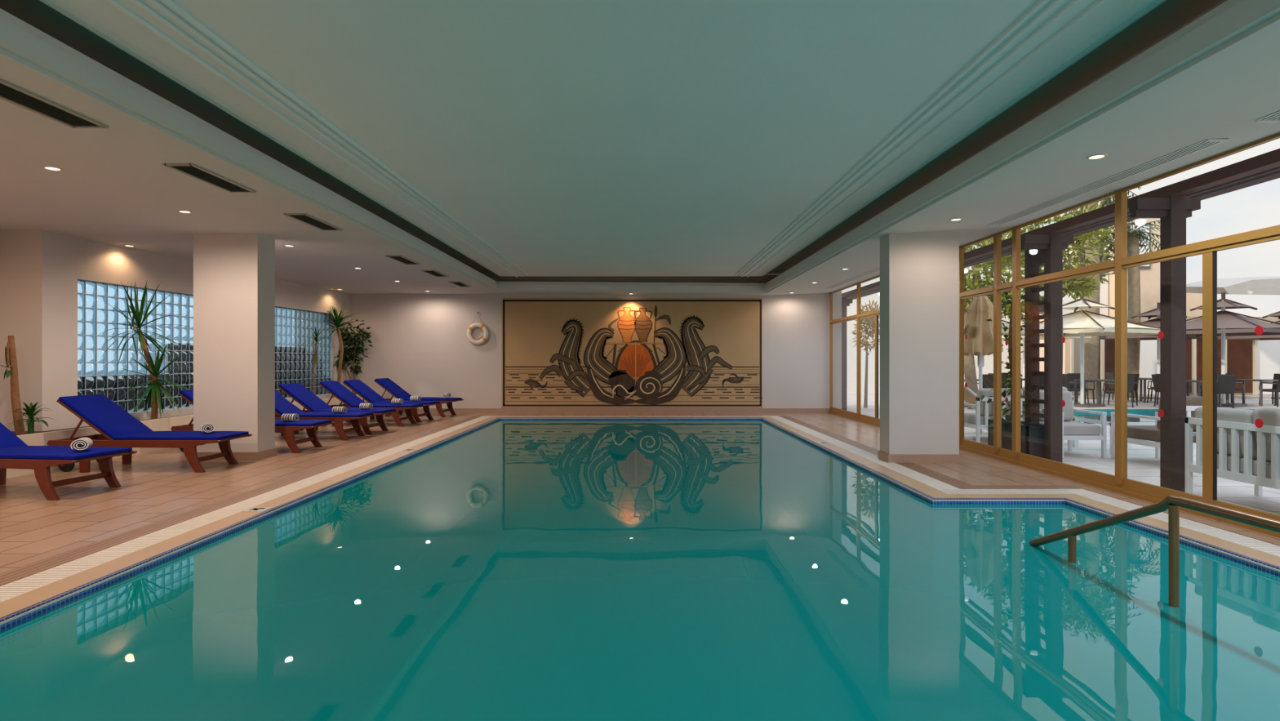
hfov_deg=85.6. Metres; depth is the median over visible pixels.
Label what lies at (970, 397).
lounger
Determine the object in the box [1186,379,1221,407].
dining table
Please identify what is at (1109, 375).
dining chair
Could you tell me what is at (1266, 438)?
cushion
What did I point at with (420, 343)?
wall
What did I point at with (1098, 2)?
trim
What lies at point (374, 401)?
seat cushion
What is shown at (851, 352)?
house
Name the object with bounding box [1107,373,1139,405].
dining chair
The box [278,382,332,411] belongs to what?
cushion
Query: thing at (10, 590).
pool coping
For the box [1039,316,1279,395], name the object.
building
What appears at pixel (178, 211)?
recessed light
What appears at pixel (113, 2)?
trim
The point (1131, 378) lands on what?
dining chair
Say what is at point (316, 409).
seat cushion
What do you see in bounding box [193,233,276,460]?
column
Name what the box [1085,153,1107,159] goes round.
recessed light
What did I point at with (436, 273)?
ceiling vent
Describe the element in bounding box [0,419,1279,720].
pool water
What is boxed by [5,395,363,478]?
wall
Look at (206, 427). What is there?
rolled towel
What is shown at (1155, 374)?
dining chair
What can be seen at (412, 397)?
rolled towel
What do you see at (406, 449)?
floor
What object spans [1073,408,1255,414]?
basin
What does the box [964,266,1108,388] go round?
house
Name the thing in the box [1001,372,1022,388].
dining chair
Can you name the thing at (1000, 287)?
window
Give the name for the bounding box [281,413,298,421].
rolled towel
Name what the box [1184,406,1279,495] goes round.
sofa
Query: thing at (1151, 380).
dining chair
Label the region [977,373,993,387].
dining chair
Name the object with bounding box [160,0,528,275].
trim
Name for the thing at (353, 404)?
seat cushion
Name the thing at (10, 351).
plant
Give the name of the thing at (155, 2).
trim
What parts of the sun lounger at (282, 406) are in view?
rail, leg, leg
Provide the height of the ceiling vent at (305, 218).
0.017 m
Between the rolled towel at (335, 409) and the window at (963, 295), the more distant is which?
the rolled towel at (335, 409)
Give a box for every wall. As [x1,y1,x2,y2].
[0,230,350,431]
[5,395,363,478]
[164,342,190,408]
[350,290,841,408]
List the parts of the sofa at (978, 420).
rail, armrest, leg, rail, rail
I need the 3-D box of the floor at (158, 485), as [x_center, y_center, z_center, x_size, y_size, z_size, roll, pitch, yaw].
[-1.765,1.450,6.500,13.270,0.300,21.400,0,0,0]
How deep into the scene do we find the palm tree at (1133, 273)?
24.34 m
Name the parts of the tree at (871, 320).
crown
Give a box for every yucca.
[97,280,193,419]
[305,325,329,394]
[320,302,359,382]
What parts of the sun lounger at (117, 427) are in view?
head rail, leg, backrest, leg, rail, rail, leg, leg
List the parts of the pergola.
post, post, post, post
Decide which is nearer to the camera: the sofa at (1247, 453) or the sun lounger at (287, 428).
the sofa at (1247, 453)
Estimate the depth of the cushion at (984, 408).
10.78 m
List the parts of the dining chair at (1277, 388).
armrest, seat, leg, leg, backrest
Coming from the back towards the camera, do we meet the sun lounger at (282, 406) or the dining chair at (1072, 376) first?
the dining chair at (1072, 376)
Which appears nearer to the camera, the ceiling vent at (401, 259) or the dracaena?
the dracaena
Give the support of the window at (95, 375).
in the wall at (40, 270)
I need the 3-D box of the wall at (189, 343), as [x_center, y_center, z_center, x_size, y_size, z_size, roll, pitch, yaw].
[-8.550,0.500,13.200,0.400,1.640,8.600,0,0,0]
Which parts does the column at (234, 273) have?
skirting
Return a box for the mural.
[502,297,762,406]
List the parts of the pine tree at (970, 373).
crown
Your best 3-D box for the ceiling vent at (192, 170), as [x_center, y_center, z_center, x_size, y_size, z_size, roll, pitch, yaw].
[-3.890,-1.651,6.290,0.260,0.017,0.960,0,0,0]
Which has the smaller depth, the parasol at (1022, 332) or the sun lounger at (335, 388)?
the sun lounger at (335, 388)
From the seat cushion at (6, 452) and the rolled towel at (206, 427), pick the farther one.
the rolled towel at (206, 427)
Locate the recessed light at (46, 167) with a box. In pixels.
[41,165,63,171]
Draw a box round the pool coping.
[0,415,1279,602]
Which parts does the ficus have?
stem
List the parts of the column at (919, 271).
skirting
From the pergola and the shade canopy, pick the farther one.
the shade canopy
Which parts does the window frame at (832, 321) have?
rail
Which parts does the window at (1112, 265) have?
rail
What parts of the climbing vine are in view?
stem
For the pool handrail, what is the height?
1.758 m
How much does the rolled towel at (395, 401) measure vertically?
0.107 m
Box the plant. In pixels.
[0,335,25,434]
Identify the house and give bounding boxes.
[841,277,879,337]
[846,337,879,394]
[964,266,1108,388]
[1064,217,1159,316]
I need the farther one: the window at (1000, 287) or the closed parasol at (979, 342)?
the closed parasol at (979, 342)
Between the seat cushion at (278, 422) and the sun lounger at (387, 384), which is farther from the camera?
the sun lounger at (387, 384)
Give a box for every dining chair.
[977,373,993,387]
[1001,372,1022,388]
[1001,373,1007,387]
[1062,373,1088,403]
[1066,373,1094,403]
[1102,374,1135,407]
[1106,373,1134,402]
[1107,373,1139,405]
[1111,372,1137,400]
[1146,380,1154,402]
[1150,379,1153,401]
[1151,373,1159,406]
[1155,373,1186,404]
[1200,373,1235,404]
[1200,375,1236,408]
[1217,373,1244,402]
[1225,382,1244,404]
[1258,373,1279,404]
[1260,374,1279,407]
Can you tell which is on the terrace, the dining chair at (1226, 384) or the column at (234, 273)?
the dining chair at (1226, 384)
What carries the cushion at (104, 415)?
on the sun lounger at (117, 427)
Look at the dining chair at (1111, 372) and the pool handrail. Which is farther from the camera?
the dining chair at (1111, 372)
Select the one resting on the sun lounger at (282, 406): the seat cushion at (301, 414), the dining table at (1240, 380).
the seat cushion at (301, 414)
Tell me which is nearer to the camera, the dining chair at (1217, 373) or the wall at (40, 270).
the wall at (40, 270)
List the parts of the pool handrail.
post, rail, post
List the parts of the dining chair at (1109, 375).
backrest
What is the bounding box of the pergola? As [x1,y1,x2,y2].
[841,148,1279,492]
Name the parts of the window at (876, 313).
rail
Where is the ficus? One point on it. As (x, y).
(347, 357)
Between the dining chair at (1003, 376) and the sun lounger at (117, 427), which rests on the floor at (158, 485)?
the sun lounger at (117, 427)
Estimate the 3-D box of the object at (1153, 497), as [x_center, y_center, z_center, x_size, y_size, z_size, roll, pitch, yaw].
[4.742,-0.200,6.500,0.108,3.000,21.400,0,0,0]
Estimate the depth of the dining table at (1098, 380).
19.96 m
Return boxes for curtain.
[1074,338,1079,393]
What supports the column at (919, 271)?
on the floor at (158, 485)
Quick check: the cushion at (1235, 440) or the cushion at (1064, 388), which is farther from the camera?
the cushion at (1064, 388)
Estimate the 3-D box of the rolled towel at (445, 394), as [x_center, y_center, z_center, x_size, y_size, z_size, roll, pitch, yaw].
[-4.522,0.808,16.245,0.137,0.107,0.186,0,0,-38]
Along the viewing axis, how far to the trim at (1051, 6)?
5.20 m
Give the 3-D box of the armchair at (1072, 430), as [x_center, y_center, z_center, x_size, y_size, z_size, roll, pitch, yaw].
[5.960,0.873,9.670,0.628,0.874,0.780,0,0,0]
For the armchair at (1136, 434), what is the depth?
8.72 m
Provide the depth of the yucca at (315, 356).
14.98 m
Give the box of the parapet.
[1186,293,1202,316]
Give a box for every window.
[77,279,193,417]
[275,306,330,397]
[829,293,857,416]
[857,284,879,422]
[959,235,995,452]
[995,229,1013,457]
[1013,192,1118,484]
[1118,191,1279,520]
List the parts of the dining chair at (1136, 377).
leg, backrest, leg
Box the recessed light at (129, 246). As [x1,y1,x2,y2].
[123,244,135,247]
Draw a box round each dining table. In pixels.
[1007,377,1024,389]
[1073,378,1115,404]
[1138,377,1151,402]
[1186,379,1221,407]
[1226,378,1278,405]
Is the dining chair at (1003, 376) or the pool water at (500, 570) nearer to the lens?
the pool water at (500, 570)
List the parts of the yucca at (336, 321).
stem, crown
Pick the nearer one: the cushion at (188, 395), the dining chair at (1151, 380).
the cushion at (188, 395)
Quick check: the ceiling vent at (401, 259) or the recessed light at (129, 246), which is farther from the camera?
the ceiling vent at (401, 259)
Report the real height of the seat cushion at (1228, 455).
0.140 m
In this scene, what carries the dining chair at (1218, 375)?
on the terrace
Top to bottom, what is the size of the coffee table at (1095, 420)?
0.462 m
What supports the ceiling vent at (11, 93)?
in the ceiling at (113, 187)
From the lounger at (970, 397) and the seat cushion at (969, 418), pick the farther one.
the lounger at (970, 397)
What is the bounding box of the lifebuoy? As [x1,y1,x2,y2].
[466,311,488,344]
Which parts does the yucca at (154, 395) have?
crown, stem, crown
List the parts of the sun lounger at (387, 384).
backrest, rail, leg, leg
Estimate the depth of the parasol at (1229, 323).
19.60 m
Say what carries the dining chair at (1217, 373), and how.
on the terrace
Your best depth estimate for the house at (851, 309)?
36.00 m
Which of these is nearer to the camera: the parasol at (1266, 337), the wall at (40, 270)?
the wall at (40, 270)
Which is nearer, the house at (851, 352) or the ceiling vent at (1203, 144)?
the ceiling vent at (1203, 144)
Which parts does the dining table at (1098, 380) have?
leg, leg, leg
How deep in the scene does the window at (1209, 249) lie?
5.77 m
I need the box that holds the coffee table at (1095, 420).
[1072,416,1155,453]
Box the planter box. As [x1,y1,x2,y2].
[987,419,1044,457]
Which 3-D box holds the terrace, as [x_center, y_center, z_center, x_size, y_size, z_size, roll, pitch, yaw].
[23.000,1.455,26.900,74.000,0.290,66.200,0,0,0]
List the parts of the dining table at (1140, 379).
leg, leg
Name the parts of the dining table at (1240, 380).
leg, leg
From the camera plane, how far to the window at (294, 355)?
14.96 m
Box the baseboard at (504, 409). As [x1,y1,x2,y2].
[402,406,829,413]
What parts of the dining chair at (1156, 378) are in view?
leg, backrest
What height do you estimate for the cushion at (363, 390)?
0.498 m
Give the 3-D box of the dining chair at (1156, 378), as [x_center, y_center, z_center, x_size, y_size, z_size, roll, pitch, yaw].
[14.796,0.852,19.357,0.601,0.919,0.576,0,0,11]
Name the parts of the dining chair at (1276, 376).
seat, leg, backrest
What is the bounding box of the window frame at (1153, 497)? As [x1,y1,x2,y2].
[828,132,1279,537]
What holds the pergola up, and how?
on the terrace
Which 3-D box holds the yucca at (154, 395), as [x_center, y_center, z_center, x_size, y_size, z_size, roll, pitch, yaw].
[-7.069,-0.148,10.145,0.948,2.168,1.412,0,0,0]
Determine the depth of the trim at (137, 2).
5.19 m
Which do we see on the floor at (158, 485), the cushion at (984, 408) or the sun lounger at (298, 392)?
the sun lounger at (298, 392)
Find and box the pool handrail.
[1029,494,1279,607]
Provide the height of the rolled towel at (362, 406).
0.107 m
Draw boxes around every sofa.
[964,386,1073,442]
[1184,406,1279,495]
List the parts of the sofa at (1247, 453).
leg, rail, rail, leg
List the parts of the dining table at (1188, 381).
leg, leg, leg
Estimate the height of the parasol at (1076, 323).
3.270 m
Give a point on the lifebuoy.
(476, 341)
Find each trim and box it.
[0,0,1227,275]
[0,415,1083,586]
[0,418,1279,630]
[105,0,517,277]
[129,0,522,276]
[146,0,525,275]
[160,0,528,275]
[735,0,1048,275]
[737,0,1062,275]
[741,0,1081,276]
[746,0,1106,277]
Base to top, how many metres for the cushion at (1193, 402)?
0.432 m
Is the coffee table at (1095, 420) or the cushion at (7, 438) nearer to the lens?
the cushion at (7, 438)
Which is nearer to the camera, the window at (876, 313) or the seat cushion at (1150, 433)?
the seat cushion at (1150, 433)
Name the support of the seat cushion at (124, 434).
on the sun lounger at (117, 427)
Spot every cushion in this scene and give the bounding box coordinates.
[0,422,27,448]
[0,445,131,459]
[58,394,152,439]
[113,430,248,439]
[179,389,193,402]
[275,391,303,415]
[275,418,331,426]
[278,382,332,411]
[291,411,373,417]
[314,407,395,413]
[320,380,365,406]
[343,379,386,403]
[351,402,422,407]
[373,400,439,404]
[374,377,411,398]
[402,396,462,400]
[964,413,1024,424]
[975,387,1022,415]
[1022,386,1067,414]
[1039,391,1074,421]
[1039,420,1101,435]
[1127,425,1195,442]
[1156,395,1202,431]
[1194,406,1257,458]
[1217,453,1271,478]
[1252,407,1279,461]
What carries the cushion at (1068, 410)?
on the armchair at (1072, 430)
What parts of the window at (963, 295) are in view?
rail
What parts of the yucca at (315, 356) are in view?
stem, crown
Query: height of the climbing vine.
2.080 m
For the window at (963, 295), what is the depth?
10.16 m
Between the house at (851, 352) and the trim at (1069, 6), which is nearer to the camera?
the trim at (1069, 6)
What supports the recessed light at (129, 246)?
in the ceiling at (113, 187)
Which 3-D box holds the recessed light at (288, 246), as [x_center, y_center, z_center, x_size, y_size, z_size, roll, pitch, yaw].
[-5.060,-1.653,9.970,0.150,0.013,0.150,0,0,0]
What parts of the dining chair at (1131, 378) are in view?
armrest, seat, backrest, leg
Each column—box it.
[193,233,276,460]
[877,231,960,462]
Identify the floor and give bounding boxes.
[0,413,1279,573]
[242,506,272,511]
[403,448,417,450]
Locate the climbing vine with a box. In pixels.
[980,291,1044,432]
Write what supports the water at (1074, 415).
in the basin
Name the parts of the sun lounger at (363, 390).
backrest, leg, leg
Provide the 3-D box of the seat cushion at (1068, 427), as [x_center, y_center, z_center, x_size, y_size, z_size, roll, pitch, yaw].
[5.960,0.940,9.652,0.520,0.140,0.705,0,0,0]
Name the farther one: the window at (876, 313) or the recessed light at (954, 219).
the window at (876, 313)
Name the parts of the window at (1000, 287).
rail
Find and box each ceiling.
[0,13,1279,295]
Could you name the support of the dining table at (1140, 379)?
on the terrace
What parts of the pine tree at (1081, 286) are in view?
crown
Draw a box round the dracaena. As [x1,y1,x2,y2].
[8,401,54,434]
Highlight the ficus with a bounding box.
[334,319,373,393]
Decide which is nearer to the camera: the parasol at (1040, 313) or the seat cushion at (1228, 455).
the seat cushion at (1228, 455)
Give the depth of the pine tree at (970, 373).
18.47 m
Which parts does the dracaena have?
stem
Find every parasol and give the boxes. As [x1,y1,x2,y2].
[964,295,1003,439]
[964,320,1024,407]
[1001,307,1091,386]
[1003,294,1159,407]
[1098,302,1231,399]
[1140,292,1279,407]
[1217,311,1279,399]
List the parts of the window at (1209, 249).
rail, rail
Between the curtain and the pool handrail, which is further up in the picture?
the curtain
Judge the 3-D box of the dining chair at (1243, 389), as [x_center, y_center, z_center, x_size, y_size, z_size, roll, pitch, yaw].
[17.329,0.852,20.357,0.601,0.919,0.576,0,0,11]
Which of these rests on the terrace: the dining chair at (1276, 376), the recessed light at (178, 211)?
the dining chair at (1276, 376)
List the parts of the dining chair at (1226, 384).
backrest, leg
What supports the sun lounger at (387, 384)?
on the floor at (158, 485)
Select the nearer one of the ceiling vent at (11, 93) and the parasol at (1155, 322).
the ceiling vent at (11, 93)
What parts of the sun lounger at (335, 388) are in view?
backrest, rail, rail, leg, leg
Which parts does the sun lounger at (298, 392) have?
backrest, leg, leg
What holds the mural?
attached to the wall at (420, 343)
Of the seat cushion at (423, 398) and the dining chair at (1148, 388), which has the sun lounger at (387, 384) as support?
the seat cushion at (423, 398)
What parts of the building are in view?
white panel, panel, white panel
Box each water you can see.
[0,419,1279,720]
[1074,414,1155,423]
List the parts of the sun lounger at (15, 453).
leg, rail, leg, leg, rail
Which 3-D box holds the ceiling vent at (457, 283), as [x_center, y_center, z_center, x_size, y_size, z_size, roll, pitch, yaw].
[-3.890,-1.651,14.950,0.260,0.017,0.940,0,0,0]
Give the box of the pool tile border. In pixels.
[0,417,1279,617]
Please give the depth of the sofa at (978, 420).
10.78 m
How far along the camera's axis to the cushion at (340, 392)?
13.89 m
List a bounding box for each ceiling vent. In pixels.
[0,78,108,128]
[162,163,256,192]
[283,213,342,230]
[384,255,420,264]
[420,270,448,276]
[448,281,471,286]
[986,138,1229,226]
[1255,111,1279,122]
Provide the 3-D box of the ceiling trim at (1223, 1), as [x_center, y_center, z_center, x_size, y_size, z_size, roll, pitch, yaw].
[-1.865,-2.250,6.500,13.870,0.200,22.000,0,0,0]
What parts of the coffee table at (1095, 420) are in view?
leg, leg, frame, glass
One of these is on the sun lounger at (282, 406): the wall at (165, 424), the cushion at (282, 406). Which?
the cushion at (282, 406)
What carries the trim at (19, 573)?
attached to the floor at (158, 485)
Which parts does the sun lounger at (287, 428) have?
head rail, backrest, rail, leg, leg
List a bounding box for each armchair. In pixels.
[1039,391,1106,457]
[1111,395,1202,457]
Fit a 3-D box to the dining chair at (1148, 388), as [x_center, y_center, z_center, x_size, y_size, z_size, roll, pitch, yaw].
[15.998,0.852,21.148,0.576,0.919,0.601,0,0,-6]
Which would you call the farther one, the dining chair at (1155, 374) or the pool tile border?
the dining chair at (1155, 374)
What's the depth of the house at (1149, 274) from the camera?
28.60 m
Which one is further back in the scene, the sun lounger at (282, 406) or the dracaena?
the sun lounger at (282, 406)
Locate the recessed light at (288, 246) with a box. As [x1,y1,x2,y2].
[283,244,295,247]
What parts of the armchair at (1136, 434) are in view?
leg, armrest, rail, leg, rail, rail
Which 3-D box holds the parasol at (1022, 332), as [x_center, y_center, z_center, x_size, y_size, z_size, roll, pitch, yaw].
[9.359,-0.325,19.800,2.636,3.270,2.636,0,0,-29]
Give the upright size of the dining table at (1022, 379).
0.750 m
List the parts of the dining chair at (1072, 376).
backrest, seat, leg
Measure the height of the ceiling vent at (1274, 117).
0.017 m
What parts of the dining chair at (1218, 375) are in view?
backrest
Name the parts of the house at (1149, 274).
pane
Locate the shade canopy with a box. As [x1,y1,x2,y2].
[1186,276,1279,294]
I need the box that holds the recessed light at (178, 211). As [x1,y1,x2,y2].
[177,209,192,213]
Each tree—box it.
[851,299,879,408]
[964,227,1024,408]
[973,202,1115,376]
[1062,193,1146,287]
[1066,186,1141,399]
[1099,219,1159,397]
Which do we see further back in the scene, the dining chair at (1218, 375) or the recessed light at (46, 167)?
the dining chair at (1218, 375)
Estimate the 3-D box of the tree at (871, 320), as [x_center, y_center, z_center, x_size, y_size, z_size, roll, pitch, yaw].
[6.260,-0.198,19.001,0.936,2.998,0.929,0,0,23]
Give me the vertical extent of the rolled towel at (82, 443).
0.107 m
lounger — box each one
[0,422,137,500]
[46,394,253,472]
[170,389,334,453]
[275,382,398,434]
[275,391,375,439]
[318,380,424,426]
[338,379,441,422]
[373,377,463,417]
[964,385,1076,432]
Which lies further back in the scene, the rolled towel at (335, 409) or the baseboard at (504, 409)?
the baseboard at (504, 409)
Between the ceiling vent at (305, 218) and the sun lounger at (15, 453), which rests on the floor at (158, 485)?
the sun lounger at (15, 453)
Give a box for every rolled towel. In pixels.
[70,437,93,449]
[200,422,214,432]
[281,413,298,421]
[332,406,346,413]
[359,403,373,408]
[391,398,403,404]
[409,395,421,400]
[443,392,452,397]
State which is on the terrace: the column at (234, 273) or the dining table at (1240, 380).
the dining table at (1240, 380)
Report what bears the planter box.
on the terrace
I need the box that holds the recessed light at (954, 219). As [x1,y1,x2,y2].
[949,217,963,221]
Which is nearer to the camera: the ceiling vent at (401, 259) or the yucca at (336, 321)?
the ceiling vent at (401, 259)
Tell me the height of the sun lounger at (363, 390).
0.880 m
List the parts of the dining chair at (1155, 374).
leg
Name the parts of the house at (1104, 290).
pane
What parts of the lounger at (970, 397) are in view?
frame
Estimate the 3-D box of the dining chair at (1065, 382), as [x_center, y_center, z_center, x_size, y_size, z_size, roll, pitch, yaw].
[12.676,0.852,20.157,0.601,0.919,0.576,0,0,11]
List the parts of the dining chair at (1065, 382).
backrest, seat, armrest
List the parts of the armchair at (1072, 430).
leg, leg, rail, armrest, leg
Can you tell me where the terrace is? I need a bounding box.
[846,392,1279,515]

